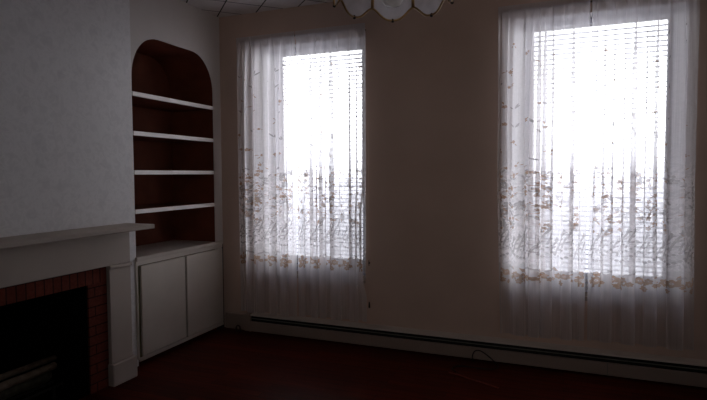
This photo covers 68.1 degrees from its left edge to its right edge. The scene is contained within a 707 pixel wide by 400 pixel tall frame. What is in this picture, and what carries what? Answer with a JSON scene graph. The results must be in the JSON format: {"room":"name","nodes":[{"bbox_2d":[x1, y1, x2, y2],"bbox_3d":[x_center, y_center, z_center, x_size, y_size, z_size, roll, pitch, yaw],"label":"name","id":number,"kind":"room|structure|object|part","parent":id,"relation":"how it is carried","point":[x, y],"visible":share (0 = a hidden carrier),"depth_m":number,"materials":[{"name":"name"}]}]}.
{"room":"living room","nodes":[
{"label":"living room","id":0,"kind":"room"},
{"bbox_2d":[0,0,222,366],"bbox_3d":[-2.491,-0.108,2.408,0.680,2.800,5.900,1,3,22],"label":"wall","id":1,"kind":"structure","parent":0,"point":[67,159],"depth_m":3.32,"materials":[{"name":"paint"}]},
{"bbox_2d":[181,0,332,16],"bbox_3d":[-0.464,-1.501,1.527,5.100,0.050,5.900,1,3,22],"label":"ceiling","id":2,"kind":"structure","parent":0,"point":[219,8],"depth_m":4.34,"materials":[{"name":"tile"}]},
{"bbox_2d":[333,0,453,22],"bbox_3d":[0.153,-1.132,2.049,0.477,0.743,0.477,1,3,22],"label":"pendant lamp","id":3,"kind":"object","parent":2,"relation":"hanging from","point":[389,10],"visible":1,"depth_m":2.26,"materials":[{"name":"grey glass"}]},
{"bbox_3d":[0.064,-0.902,2.194,0.195,0.238,0.171,1,3,22],"label":"glass panel","id":4,"kind":"part","parent":3,"relation":"part of","materials":[{"name":"white glass"}]},
{"bbox_3d":[0.009,-0.809,2.235,0.181,0.057,0.026,-3,4,-41],"label":"scalloped trim","id":5,"kind":"part","parent":3,"relation":"part of","materials":[{"name":"white glass"}]},
{"bbox_3d":[0.145,-0.903,2.212,0.164,0.238,0.189,1,3,22],"label":"glass panel","id":6,"kind":"part","parent":3,"relation":"part of","materials":[{"name":"white glass"}]},
{"bbox_3d":[0.172,-0.812,2.288,0.181,0.057,0.026,0,3,4],"label":"scalloped trim","id":7,"kind":"part","parent":3,"relation":"part of","materials":[{"name":"white glass"}]},
{"bbox_3d":[0.155,-0.829,2.064,0.100,0.136,0.100,1,3,22],"label":"bulb","id":8,"kind":"part","parent":3,"relation":"part of","materials":[{"name":"white glass"}]},
{"bbox_3d":[0.288,-0.901,2.151,0.171,0.238,0.195,1,3,22],"label":"glass panel","id":9,"kind":"part","parent":3,"relation":"part of","materials":[{"name":"white glass"}]},
{"bbox_3d":[0.324,-0.809,2.211,0.026,0.057,0.181,-3,4,-41],"label":"scalloped trim","id":10,"kind":"part","parent":3,"relation":"part of","materials":[{"name":"white glass"}]},
{"bbox_2d":[79,327,706,399],"bbox_3d":[-0.450,1.345,1.669,5.100,0.050,5.900,1,3,22],"label":"floor","id":11,"kind":"structure","parent":0,"point":[224,363],"depth_m":3.58,"materials":[{"name":"red wood"}]},
{"bbox_2d":[0,223,154,399],"bbox_3d":[-2.021,0.734,2.931,0.670,1.059,1.818,1,3,22],"label":"fireplace mantel","id":12,"kind":"object","parent":11,"relation":"on","point":[65,294],"depth_m":3.37,"materials":[{"name":"paint"}]},
{"bbox_2d":[0,371,51,399],"bbox_3d":[-2.036,1.116,2.990,0.090,0.077,0.641,1,3,22],"label":"log","id":13,"kind":"object","parent":12,"relation":"on","point":[12,391],"visible":0.69,"depth_m":3.11,"materials":[{"name":"green wood"}]},
{"bbox_2d":[0,355,56,380],"bbox_3d":[-2.073,1.039,3.001,0.044,0.039,0.800,1,3,22],"label":"log","id":14,"kind":"object","parent":13,"relation":"on","point":[19,370],"visible":1,"depth_m":3.18,"materials":[{"name":"brown wood"}]},
{"bbox_2d":[0,362,57,391],"bbox_3d":[-2.017,1.065,2.937,0.066,0.055,0.761,1,3,22],"label":"log","id":15,"kind":"object","parent":13,"relation":"on","point":[37,372],"visible":1,"depth_m":3.10,"materials":[{"name":"brown wood"}]},
{"bbox_3d":[-2.051,1.204,3.022,0.258,0.103,0.640,1,3,22],"label":"fire grate","id":16,"kind":"part","parent":12,"relation":"part of","materials":[{"name":"black metal"}]},
{"bbox_3d":[-1.843,1.200,3.220,0.018,0.089,0.016,1,3,22],"label":"leg","id":17,"kind":"part","parent":12,"relation":"part of","materials":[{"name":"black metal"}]},
{"bbox_2d":[0,223,154,248],"bbox_3d":[-1.828,0.223,2.828,0.249,0.030,1.818,1,3,22],"label":"mantel shelf","id":18,"kind":"object","parent":12,"relation":"attached to","point":[90,232],"depth_m":3.06,"materials":[{"name":"paint"}]},
{"bbox_3d":[-1.615,0.439,3.530,0.131,0.024,0.189,1,3,22],"label":"cap moulding","id":19,"kind":"part","parent":12,"relation":"part of","materials":[{"name":"paint"}]},
{"bbox_2d":[131,39,223,361],"bbox_3d":[-1.594,-0.021,4.338,0.482,2.420,1.055,1,3,22],"label":"bookcase","id":20,"kind":"object","parent":11,"relation":"on","point":[179,279],"visible":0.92,"depth_m":4.52,"materials":[{"name":"ivory paint"},{"name":"dark red-brown paint"},{"name":"white paint"}]},
{"bbox_3d":[-1.469,0.805,4.063,0.020,0.668,0.480,1,3,22],"label":"cabinet door","id":21,"kind":"part","parent":20,"relation":"part of","materials":[{"name":"beige paint"}]},
{"bbox_3d":[-1.632,-0.507,4.276,0.440,0.026,0.929,1,3,22],"label":"shelf","id":22,"kind":"part","parent":20,"relation":"part of","materials":[{"name":"white wood"}]},
{"bbox_3d":[-1.629,0.060,4.304,0.440,0.026,0.929,1,3,22],"label":"shelf","id":23,"kind":"part","parent":20,"relation":"part of","materials":[{"name":"white wood"}]},
{"bbox_3d":[-1.633,-0.790,4.262,0.440,0.026,0.929,1,3,22],"label":"shelf","id":24,"kind":"part","parent":20,"relation":"part of","materials":[{"name":"white wood"}]},
{"bbox_2d":[135,240,222,261],"bbox_3d":[-1.594,0.404,4.350,0.480,0.030,1.037,1,3,22],"label":"countertop","id":25,"kind":"structure","parent":20,"relation":"on","point":[154,250],"depth_m":4.32,"materials":[{"name":"beige paint"}]},
{"bbox_3d":[-1.387,0.793,4.288,0.014,0.742,1.037,1,3,22],"label":"frame","id":26,"kind":"part","parent":20,"relation":"part of","materials":[{"name":"beige paint"}]},
{"bbox_3d":[-1.283,0.781,4.530,0.020,0.668,0.486,1,3,22],"label":"cabinet door","id":27,"kind":"part","parent":20,"relation":"part of","materials":[{"name":"beige paint"}]},
{"bbox_2d":[235,311,706,387],"bbox_3d":[0.913,1.112,3.920,4.199,0.176,0.091,1,3,22],"label":"baseboard heater","id":28,"kind":"object","parent":11,"relation":"on","point":[633,365],"visible":0.97,"depth_m":3.86,"materials":[{"name":"beige paint"}]},
{"bbox_2d":[449,350,498,387],"bbox_3d":[0.857,1.166,3.662,0.355,0.096,0.434,1,3,22],"label":"cable","id":29,"kind":"object","parent":11,"relation":"on","point":[475,350],"visible":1,"depth_m":3.73,"materials":[{"name":"black plastic"}]},
{"bbox_2d":[219,0,706,359],"bbox_3d":[0.905,-0.208,4.066,4.400,2.800,0.300,1,3,22],"label":"wall","id":30,"kind":"structure","parent":0,"point":[432,146],"depth_m":4.03,"materials":[{"name":"beige paint"}]},
{"bbox_2d":[225,312,243,329],"bbox_3d":[-1.065,1.098,4.746,0.222,0.141,0.021,1,3,22],"label":"baseboard","id":31,"kind":"structure","parent":30,"relation":"attached to","point":[231,319],"depth_m":4.74,"materials":[{"name":"beige paint"}]},
{"bbox_2d":[262,49,365,282],"bbox_3d":[-0.343,-0.324,4.534,1.043,1.980,0.315,1,3,22],"label":"window","id":32,"kind":"structure","parent":30,"relation":"in","point":[364,224],"depth_m":4.48,"materials":[{"name":"paint"}]},
{"bbox_2d":[276,44,369,307],"bbox_3d":[-0.252,-0.223,4.516,0.982,2.178,0.177,1,3,30],"label":"blind","id":33,"kind":"object","parent":32,"relation":"attached to","point":[342,44],"visible":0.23,"depth_m":4.49,"materials":[{"name":"white plastic"}]},
{"bbox_2d":[506,17,684,308],"bbox_3d":[1.690,-0.294,3.724,1.150,1.980,0.315,1,3,22],"label":"window","id":34,"kind":"structure","parent":30,"relation":"in","point":[585,275],"depth_m":3.81,"materials":[{"name":"paint"}]},
{"bbox_3d":[1.642,0.690,3.640,1.150,0.024,0.029,1,3,22],"label":"sill","id":35,"kind":"part","parent":34,"relation":"part of","materials":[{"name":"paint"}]},
{"bbox_2d":[525,9,676,297],"bbox_3d":[1.725,-0.308,3.734,0.964,1.949,0.055,1,3,22],"label":"blind","id":36,"kind":"object","parent":34,"relation":"attached to","point":[590,22],"visible":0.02,"depth_m":3.73,"materials":[{"name":"white plastic"}]},
{"bbox_3d":[1.730,0.657,3.782,0.964,0.017,0.044,1,3,22],"label":"rail","id":37,"kind":"part","parent":36,"relation":"part of","materials":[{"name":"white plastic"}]},
{"bbox_3d":[1.608,-1.327,3.516,1.209,0.028,0.090,1,3,22],"label":"curtain rod","id":38,"kind":"object","parent":30,"relation":"attached to","visible":0},
{"bbox_2d":[497,0,589,340],"bbox_3d":[1.308,-0.193,3.647,0.597,2.337,0.058,1,3,22],"label":"lace curtain","id":39,"kind":"object","parent":38,"relation":"hanging from","point":[521,312],"visible":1,"depth_m":3.63,"materials":[{"name":"white fabric"}]},
{"bbox_2d":[587,0,699,350],"bbox_3d":[1.889,-0.192,3.423,0.631,2.322,0.067,1,3,25],"label":"lace curtain","id":40,"kind":"object","parent":38,"relation":"hanging from","point":[633,285],"visible":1,"depth_m":3.42,"materials":[{"name":"white fabric"}]},
{"bbox_3d":[-0.452,-1.358,4.336,1.160,0.028,0.090,1,3,22],"label":"curtain rod","id":41,"kind":"object","parent":30,"relation":"attached to","visible":0},
{"bbox_2d":[236,31,296,315],"bbox_3d":[-0.740,-0.203,4.469,0.570,2.377,0.066,1,3,22],"label":"lace curtain","id":42,"kind":"object","parent":41,"relation":"hanging from","point":[264,55],"visible":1,"depth_m":4.46,"materials":[{"name":"white fabric"}]},
{"bbox_2d":[295,23,366,321],"bbox_3d":[-0.183,-0.200,4.249,0.616,2.367,0.066,1,3,22],"label":"lace curtain","id":43,"kind":"object","parent":41,"relation":"hanging from","point":[352,94],"visible":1,"depth_m":4.24,"materials":[{"name":"white fabric"}]}
]}

